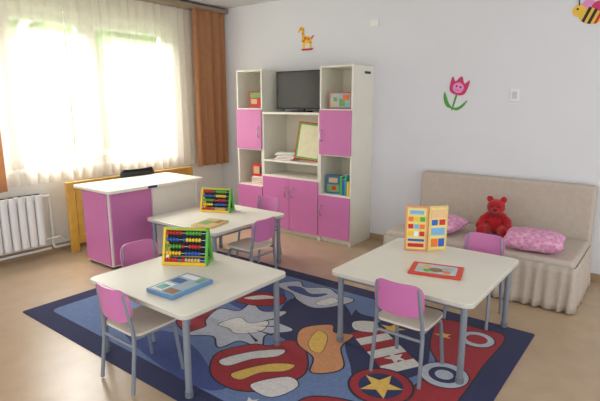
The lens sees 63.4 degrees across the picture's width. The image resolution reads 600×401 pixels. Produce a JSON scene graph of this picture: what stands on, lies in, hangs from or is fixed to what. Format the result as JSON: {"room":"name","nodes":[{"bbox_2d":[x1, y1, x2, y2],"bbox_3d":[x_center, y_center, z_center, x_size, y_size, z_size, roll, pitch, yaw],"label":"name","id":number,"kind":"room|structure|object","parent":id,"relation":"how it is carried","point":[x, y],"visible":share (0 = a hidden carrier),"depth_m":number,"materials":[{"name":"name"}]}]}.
{"room":"children's room","nodes":[
{"label":"children's room","id":0,"kind":"room"},
{"bbox_2d":[0,0,222,255],"bbox_3d":[-2.904,-0.742,4.488,0.250,2.680,5.660,9,14,37],"label":"wall","id":1,"kind":"structure","parent":0,"point":[212,175],"depth_m":5.03,"materials":[{"name":"paint"}]},
{"bbox_2d":[0,194,70,260],"bbox_3d":[-2.119,0.117,5.319,0.133,0.593,3.400,9,14,37],"label":"radiator","id":2,"kind":"object","parent":1,"relation":"attached to","point":[22,226],"visible":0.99,"depth_m":4.60,"materials":[{"name":"white metal"}]},
{"bbox_2d":[0,241,86,263],"bbox_3d":[-2.800,0.553,4.668,0.012,0.070,5.660,9,14,37],"label":"baseboard","id":3,"kind":"structure","parent":1,"relation":"attached to","point":[68,246],"depth_m":4.86,"materials":[{"name":"brown wood"}]},
{"bbox_2d":[62,13,76,166],"bbox_3d":[-2.417,-1.109,4.959,0.190,1.545,2.760,9,14,37],"label":"window","id":4,"kind":"structure","parent":1,"relation":"in","point":[62,13],"depth_m":5.07,"materials":[{"name":"white plastic"}]},
{"bbox_2d":[180,0,276,8],"bbox_3d":[-0.090,-1.701,2.213,7.200,0.100,5.860,9,14,37],"label":"ceiling","id":5,"kind":"structure","parent":0,"point":[221,4],"depth_m":5.85,"materials":[{"name":"paint"}]},
{"bbox_2d":[137,0,227,13],"bbox_3d":[-2.141,-2.127,4.819,0.210,0.045,3.740,9,14,37],"label":"rail","id":6,"kind":"object","parent":5,"relation":"attached to","point":[171,3],"visible":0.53,"depth_m":5.73,"materials":[{"name":"brown wood"}]},
{"bbox_2d":[0,130,7,192],"bbox_3d":[-2.848,-0.971,4.031,0.079,1.910,0.590,9,14,37],"label":"curtain","id":7,"kind":"object","parent":6,"relation":"hanging from","point":[3,182],"visible":1,"depth_m":4.39,"materials":[{"name":"brown fabric"}]},
{"bbox_2d":[0,0,76,187],"bbox_3d":[-2.778,-1.023,4.262,0.067,1.880,1.550,9,14,37],"label":"sheer curtain","id":8,"kind":"object","parent":6,"relation":"hanging from","point":[36,127],"visible":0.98,"depth_m":4.61,"materials":[{"name":"white fabric"}]},
{"bbox_2d":[62,0,196,178],"bbox_3d":[-1.820,-1.269,5.484,0.068,1.880,1.585,9,14,37],"label":"sheer curtain","id":9,"kind":"object","parent":6,"relation":"hanging from","point":[130,66],"visible":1,"depth_m":5.39,"materials":[{"name":"white fabric"}]},
{"bbox_2d":[192,8,228,166],"bbox_3d":[-1.132,-1.409,6.206,0.079,1.910,0.520,9,14,37],"label":"curtain","id":10,"kind":"object","parent":6,"relation":"hanging from","point":[208,27],"visible":1,"depth_m":6.20,"materials":[{"name":"brown fabric"}]},
{"bbox_2d":[0,229,599,400],"bbox_3d":[-0.090,1.024,2.762,7.200,0.100,5.860,9,14,37],"label":"floor","id":11,"kind":"structure","parent":0,"point":[561,362],"depth_m":3.17,"materials":[{"name":"beige laminate"}]},
{"bbox_2d":[65,166,192,252],"bbox_3d":[-1.837,0.052,5.510,0.040,0.720,1.600,9,14,37],"label":"radiator cover","id":12,"kind":"object","parent":11,"relation":"on","point":[73,195],"visible":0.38,"depth_m":4.95,"materials":[{"name":"yellow wood"}]},
{"bbox_2d":[120,167,154,177],"bbox_3d":[-1.548,0.082,5.121,0.530,0.814,0.434,9,14,37],"label":"office chair","id":13,"kind":"object","parent":11,"relation":"on","point":[147,170],"visible":0.05,"depth_m":5.14,"materials":[{"name":"black plastic"}]},
{"bbox_2d":[73,172,202,268],"bbox_3d":[-1.573,0.167,4.887,0.622,0.740,1.080,9,14,37],"label":"desk","id":14,"kind":"object","parent":11,"relation":"on","point":[116,211],"visible":0.73,"depth_m":4.55,"materials":[{"name":"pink laminate"}]},
{"bbox_2d":[236,69,284,207],"bbox_3d":[-0.485,-0.623,5.949,0.405,1.870,0.475,9,14,37],"label":"storage cabinet","id":15,"kind":"object","parent":11,"relation":"on","point":[249,120],"visible":0.59,"depth_m":5.81,"materials":[{"name":"beige laminate"}]},
{"bbox_2d":[239,108,260,109],"bbox_3d":[-0.469,-1.107,5.872,0.365,0.020,0.405,9,14,37],"label":"shelf","id":16,"kind":"object","parent":15,"relation":"attached to","point":[239,108],"depth_m":5.70,"materials":[{"name":"beige laminate"}]},
{"bbox_2d":[240,180,261,186],"bbox_3d":[-0.469,-0.225,6.050,0.365,0.020,0.405,9,14,37],"label":"shelf","id":17,"kind":"object","parent":15,"relation":"attached to","point":[243,183],"depth_m":5.93,"materials":[{"name":"beige laminate"}]},
{"bbox_2d":[249,91,260,107],"bbox_3d":[-0.512,-1.188,5.736,0.170,0.190,0.052,6,13,26],"label":"box","id":18,"kind":"object","parent":15,"relation":"on","point":[254,97],"visible":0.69,"depth_m":5.72,"materials":[{"name":"red cardboard"}]},
{"bbox_3d":[-0.490,-0.223,5.927,0.170,0.022,0.121,9,14,37],"label":"book","id":19,"kind":"object","parent":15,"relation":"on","visible":0},
{"bbox_3d":[-0.482,-0.244,5.917,0.170,0.022,0.121,7,13,31],"label":"book","id":20,"kind":"object","parent":19,"relation":"on","visible":0},
{"bbox_3d":[-0.490,-0.267,5.918,0.170,0.022,0.120,6,13,26],"label":"book","id":21,"kind":"object","parent":20,"relation":"on","visible":0},
{"bbox_3d":[-0.482,-0.288,5.908,0.170,0.022,0.120,4,12,20],"label":"book","id":22,"kind":"object","parent":21,"relation":"on","visible":0},
{"bbox_2d":[253,163,261,175],"bbox_3d":[-0.488,-0.372,5.882,0.170,0.150,0.062,7,13,31],"label":"toy box","id":23,"kind":"object","parent":22,"relation":"on","point":[257,167],"visible":0.62,"depth_m":5.87,"materials":[{"name":"red paint"}]},
{"bbox_2d":[23,250,534,400],"bbox_3d":[-0.240,0.846,3.372,3.050,0.009,1.900,9,14,37],"label":"area rug","id":24,"kind":"object","parent":11,"relation":"on","point":[234,356],"visible":0.8,"depth_m":3.00,"materials":[{"name":"blue carpet"}]},
{"bbox_2d":[95,282,183,395],"bbox_3d":[-0.888,0.693,2.675,0.311,0.569,0.365,9,14,37],"label":"chair","id":25,"kind":"object","parent":24,"relation":"on","point":[142,321],"visible":0.97,"depth_m":2.57,"materials":[{"name":"grey paint"}]},
{"bbox_2d":[120,239,190,341],"bbox_3d":[-0.979,0.576,3.254,0.365,0.569,0.311,9,14,37],"label":"chair","id":26,"kind":"object","parent":24,"relation":"on","point":[135,252],"visible":0.2,"depth_m":3.31,"materials":[{"name":"grey paint"}]},
{"bbox_2d":[90,252,285,398],"bbox_3d":[-0.664,0.680,2.970,0.880,0.474,0.810,9,14,37],"label":"table","id":27,"kind":"object","parent":24,"relation":"on","point":[233,278],"visible":0.82,"depth_m":2.83,"materials":[{"name":"beige laminate"}]},
{"bbox_2d":[146,273,212,299],"bbox_3d":[-0.669,0.476,2.720,0.210,0.024,0.300,8,14,33],"label":"puzzle","id":28,"kind":"object","parent":27,"relation":"on","point":[179,286],"visible":1,"depth_m":2.69,"materials":[{"name":"blue cardboard"}]},
{"bbox_2d":[162,227,213,265],"bbox_3d":[-0.728,0.286,3.140,0.296,0.230,0.160,1,11,6],"label":"abacus","id":29,"kind":"object","parent":27,"relation":"on","point":[187,246],"visible":1,"depth_m":3.11,"materials":[{"name":"yellow paint"}]},
{"bbox_2d":[147,205,283,262],"bbox_3d":[-0.760,0.371,4.502,0.900,0.474,0.910,9,14,37],"label":"table","id":30,"kind":"object","parent":24,"relation":"on","point":[241,218],"visible":0.63,"depth_m":4.38,"materials":[{"name":"beige laminate"}]},
{"bbox_2d":[191,218,228,228],"bbox_3d":[-0.765,0.193,4.142,0.200,0.017,0.260,6,13,26],"label":"puzzle","id":31,"kind":"object","parent":30,"relation":"on","point":[210,223],"visible":1,"depth_m":4.10,"materials":[{"name":"brown wood"}]},
{"bbox_2d":[200,187,234,212],"bbox_3d":[-0.790,-0.011,4.636,0.296,0.220,0.160,2,12,12],"label":"abacus","id":32,"kind":"object","parent":30,"relation":"on","point":[219,200],"visible":1,"depth_m":4.62,"materials":[{"name":"yellow paint"}]},
{"bbox_2d":[228,216,276,268],"bbox_3d":[-0.404,0.404,4.107,0.365,0.569,0.311,9,14,37],"label":"chair","id":33,"kind":"object","parent":24,"relation":"on","point":[263,230],"visible":0.97,"depth_m":4.00,"materials":[{"name":"grey paint"}]},
{"bbox_2d":[236,196,281,262],"bbox_3d":[-0.402,0.267,4.788,0.311,0.569,0.365,9,14,37],"label":"chair","id":34,"kind":"object","parent":24,"relation":"on","point":[268,203],"visible":0.25,"depth_m":4.86,"materials":[{"name":"grey paint"}]},
{"bbox_2d":[369,278,443,389],"bbox_3d":[0.609,0.681,2.733,0.311,0.569,0.365,9,14,37],"label":"chair","id":35,"kind":"object","parent":24,"relation":"on","point":[403,305],"visible":1,"depth_m":2.60,"materials":[{"name":"grey paint"}]},
{"bbox_2d":[332,238,518,384],"bbox_3d":[0.820,0.643,3.155,0.880,0.474,0.960,9,14,37],"label":"table","id":36,"kind":"object","parent":24,"relation":"on","point":[482,272],"visible":0.87,"depth_m":3.00,"materials":[{"name":"beige laminate"}]},
{"bbox_2d":[404,205,447,250],"bbox_3d":[0.877,0.193,3.373,0.293,0.320,0.048,0,11,1],"label":"board","id":37,"kind":"object","parent":36,"relation":"on","point":[425,226],"visible":1,"depth_m":3.36,"materials":[{"name":"orange paint"}]},
{"bbox_2d":[407,261,463,280],"bbox_3d":[0.836,0.426,2.983,0.310,0.017,0.220,5,12,23],"label":"puzzle","id":38,"kind":"object","parent":36,"relation":"on","point":[418,268],"visible":1,"depth_m":2.95,"materials":[{"name":"red wood"}]},
{"bbox_2d":[442,232,504,329],"bbox_3d":[1.235,0.543,3.417,0.311,0.569,0.365,9,14,37],"label":"chair","id":39,"kind":"object","parent":24,"relation":"on","point":[474,241],"visible":0.31,"depth_m":3.48,"materials":[{"name":"grey paint"}]},
{"bbox_2d":[262,111,318,239],"bbox_3d":[-0.003,-0.317,5.633,0.806,1.395,0.475,9,14,37],"label":"storage cabinet","id":40,"kind":"object","parent":11,"relation":"on","point":[295,183],"visible":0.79,"depth_m":5.61,"materials":[{"name":"beige laminate"}]},
{"bbox_2d":[274,158,298,160],"bbox_3d":[-0.154,-0.486,5.649,0.241,0.016,0.161,9,14,37],"label":"book","id":41,"kind":"object","parent":40,"relation":"on","point":[274,158],"visible":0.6,"depth_m":5.59,"materials":[{"name":"white paper"}]},
{"bbox_3d":[-0.138,-0.500,5.634,0.241,0.016,0.161,7,14,32],"label":"book","id":42,"kind":"object","parent":41,"relation":"on","visible":0},
{"bbox_3d":[-0.122,-0.514,5.619,0.241,0.016,0.161,6,13,28],"label":"book","id":43,"kind":"object","parent":42,"relation":"on","visible":0},
{"bbox_3d":[-0.154,-0.535,5.639,0.241,0.016,0.161,5,12,23],"label":"book","id":44,"kind":"object","parent":43,"relation":"on","visible":0},
{"bbox_2d":[276,151,294,154],"bbox_3d":[-0.138,-0.548,5.624,0.241,0.016,0.161,4,12,19],"label":"book","id":45,"kind":"object","parent":44,"relation":"on","point":[281,152],"visible":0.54,"depth_m":5.57,"materials":[{"name":"white paper"}]},
{"bbox_2d":[262,111,318,114],"bbox_3d":[0.012,-0.993,5.517,0.806,0.025,0.425,9,14,37],"label":"shelf","id":46,"kind":"object","parent":40,"relation":"attached to","point":[278,112],"depth_m":5.36,"materials":[{"name":"beige laminate"}]},
{"bbox_2d":[264,158,317,165],"bbox_3d":[0.010,-0.460,5.622,0.766,0.022,0.410,9,14,37],"label":"shelf","id":47,"kind":"object","parent":40,"relation":"attached to","point":[266,160],"depth_m":5.48,"materials":[{"name":"beige laminate"}]},
{"bbox_2d":[265,170,317,181],"bbox_3d":[0.010,-0.289,5.657,0.766,0.022,0.410,9,14,37],"label":"shelf","id":48,"kind":"object","parent":40,"relation":"attached to","point":[285,175],"depth_m":5.64,"materials":[{"name":"beige laminate"}]},
{"bbox_2d":[276,70,319,111],"bbox_3d":[0.019,-1.214,5.406,0.710,0.450,0.180,9,14,37],"label":"television","id":49,"kind":"object","parent":40,"relation":"on","point":[300,90],"visible":0.89,"depth_m":5.40,"materials":[{"name":"black plastic"}]},
{"bbox_2d":[294,121,317,161],"bbox_3d":[0.106,-0.653,5.384,0.339,0.443,0.081,4,12,20],"label":"board","id":50,"kind":"object","parent":40,"relation":"on","point":[307,137],"visible":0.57,"depth_m":5.38,"materials":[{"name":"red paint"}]},
{"bbox_2d":[318,64,374,246],"bbox_3d":[0.479,-0.477,5.222,0.406,1.870,0.475,9,14,37],"label":"storage cabinet","id":51,"kind":"object","parent":11,"relation":"on","point":[345,135],"visible":0.99,"depth_m":5.12,"materials":[{"name":"beige laminate"}]},
{"bbox_2d":[326,174,341,193],"bbox_3d":[0.367,-0.177,5.249,0.170,0.200,0.052,6,13,26],"label":"toy box","id":52,"kind":"object","parent":51,"relation":"on","point":[332,181],"visible":0.83,"depth_m":5.23,"materials":[{"name":"blue cardboard"}]},
{"bbox_2d":[321,192,348,198],"bbox_3d":[0.493,-0.079,5.323,0.365,0.020,0.405,9,14,37],"label":"shelf","id":53,"kind":"object","parent":51,"relation":"attached to","point":[324,195],"depth_m":5.18,"materials":[{"name":"beige laminate"}]},
{"bbox_2d":[321,154,349,157],"bbox_3d":[0.493,-0.500,5.238,0.365,0.020,0.405,9,14,37],"label":"shelf","id":54,"kind":"object","parent":51,"relation":"attached to","point":[322,155],"depth_m":5.07,"materials":[{"name":"beige laminate"}]},
{"bbox_2d":[322,109,350,110],"bbox_3d":[0.493,-0.961,5.145,0.365,0.020,0.405,9,14,37],"label":"shelf","id":55,"kind":"object","parent":51,"relation":"attached to","point":[322,109],"depth_m":4.97,"materials":[{"name":"beige laminate"}]},
{"bbox_2d":[329,92,350,108],"bbox_3d":[0.421,-1.039,5.046,0.240,0.170,0.024,4,12,17],"label":"puzzle","id":56,"kind":"object","parent":51,"relation":"on","point":[337,100],"visible":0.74,"depth_m":5.04,"materials":[{"name":"orange paint"}]},
{"bbox_2d":[340,175,344,194],"bbox_3d":[0.482,-0.168,5.202,0.024,0.201,0.161,9,14,37],"label":"book","id":57,"kind":"object","parent":51,"relation":"on","point":[341,177],"visible":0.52,"depth_m":5.14,"materials":[{"name":"green paper"}]},
{"bbox_2d":[342,179,344,194],"bbox_3d":[0.504,-0.150,5.188,0.024,0.171,0.161,9,14,37],"label":"book","id":58,"kind":"object","parent":51,"relation":"on","point":[343,180],"visible":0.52,"depth_m":5.12,"materials":[{"name":"blue paper"}]},
{"bbox_2d":[344,174,349,195],"bbox_3d":[0.526,-0.171,5.167,0.024,0.221,0.161,9,14,37],"label":"book","id":59,"kind":"object","parent":51,"relation":"on","point":[347,177],"visible":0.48,"depth_m":5.11,"materials":[{"name":"teal paper"}]},
{"bbox_2d":[347,181,349,195],"bbox_3d":[0.548,-0.133,5.157,0.024,0.151,0.161,9,14,37],"label":"book","id":60,"kind":"object","parent":51,"relation":"on","point":[348,182],"visible":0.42,"depth_m":5.09,"materials":[{"name":"yellow paper"}]},
{"bbox_2d":[383,170,597,314],"bbox_3d":[1.597,0.255,4.189,1.586,0.825,0.884,9,14,37],"label":"sofa","id":61,"kind":"object","parent":11,"relation":"on","point":[559,281],"visible":0.44,"depth_m":4.07,"materials":[{"name":"beige fabric"}]},
{"bbox_2d":[447,214,469,233],"bbox_3d":[1.225,0.193,4.304,0.440,0.150,0.339,11,15,42],"label":"pillow","id":62,"kind":"object","parent":61,"relation":"on","point":[455,222],"visible":0.27,"depth_m":4.17,"materials":[{"name":"pink fabric"}]},
{"bbox_2d":[386,223,588,268],"bbox_3d":[1.573,0.363,4.181,1.500,0.135,0.720,9,14,37],"label":"seat cushion","id":63,"kind":"object","parent":61,"relation":"on","point":[575,254],"depth_m":3.72,"materials":[{"name":"beige fabric"}]},
{"bbox_2d":[475,196,511,237],"bbox_3d":[1.654,0.134,4.128,0.303,0.329,0.247,6,13,28],"label":"teddy bear","id":64,"kind":"object","parent":61,"relation":"on","point":[495,220],"visible":0.91,"depth_m":4.12},
{"bbox_2d":[503,227,566,253],"bbox_3d":[1.804,0.301,3.755,0.440,0.153,0.340,7,13,30],"label":"pillow","id":65,"kind":"object","parent":61,"relation":"on","point":[521,238],"visible":0.98,"depth_m":3.66,"materials":[{"name":"pink fabric"}]},
{"bbox_2d":[222,0,599,273],"bbox_3d":[1.637,-0.781,4.686,7.200,2.680,0.200,9,14,37],"label":"wall","id":66,"kind":"structure","parent":0,"point":[540,49],"depth_m":4.66,"materials":[{"name":"paint"}]},
{"bbox_2d":[298,27,313,50],"bbox_3d":[0.066,-1.856,5.564,0.228,0.266,0.014,9,14,37],"label":"decal","id":67,"kind":"object","parent":66,"relation":"attached to","point":[305,39],"visible":1,"depth_m":5.57},
{"bbox_2d":[370,19,378,26],"bbox_3d":[0.768,-1.827,5.013,0.090,0.070,0.024,9,14,37],"label":"junction box","id":68,"kind":"object","parent":66,"relation":"attached to","point":[373,23],"visible":1,"depth_m":5.00,"materials":[{"name":"white plastic"}]},
{"bbox_2d":[444,76,469,109],"bbox_3d":[1.484,-1.018,4.621,0.244,0.318,0.010,9,14,37],"label":"decal","id":69,"kind":"object","parent":66,"relation":"attached to","point":[458,87],"visible":1,"depth_m":4.61},
{"bbox_2d":[370,233,599,282],"bbox_3d":[2.606,0.672,4.081,4.590,0.070,0.012,9,14,37],"label":"baseboard","id":70,"kind":"structure","parent":66,"relation":"attached to","point":[594,277],"depth_m":5.34,"materials":[{"name":"brown wood"}]},
{"bbox_2d":[509,89,519,100],"bbox_3d":[1.903,-0.934,4.305,0.084,0.110,0.018,9,14,37],"label":"light switch","id":71,"kind":"object","parent":66,"relation":"attached to","point":[514,93],"visible":1,"depth_m":4.30,"materials":[{"name":"white plastic"}]},
{"bbox_2d":[572,0,599,23],"bbox_3d":[2.304,-1.513,3.877,0.232,0.204,0.012,9,14,37],"label":"decal","id":72,"kind":"object","parent":66,"relation":"attached to","point":[588,12],"visible":1,"depth_m":3.88},
{"label":"outside","id":73,"kind":"structure","parent":0,"visible":0},
{"bbox_3d":[-6.588,0.258,9.090,10.750,0.100,18.000,9,14,37],"label":"ground","id":74,"kind":"structure","parent":73,"visible":0},
{"bbox_2d":[63,25,75,150],"bbox_3d":[-4.645,-1.782,9.029,2.700,3.928,2.504,-4,12,-20],"label":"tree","id":75,"kind":"object","parent":74,"relation":"on","point":[63,25],"visible":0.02,"depth_m":8.22,"materials":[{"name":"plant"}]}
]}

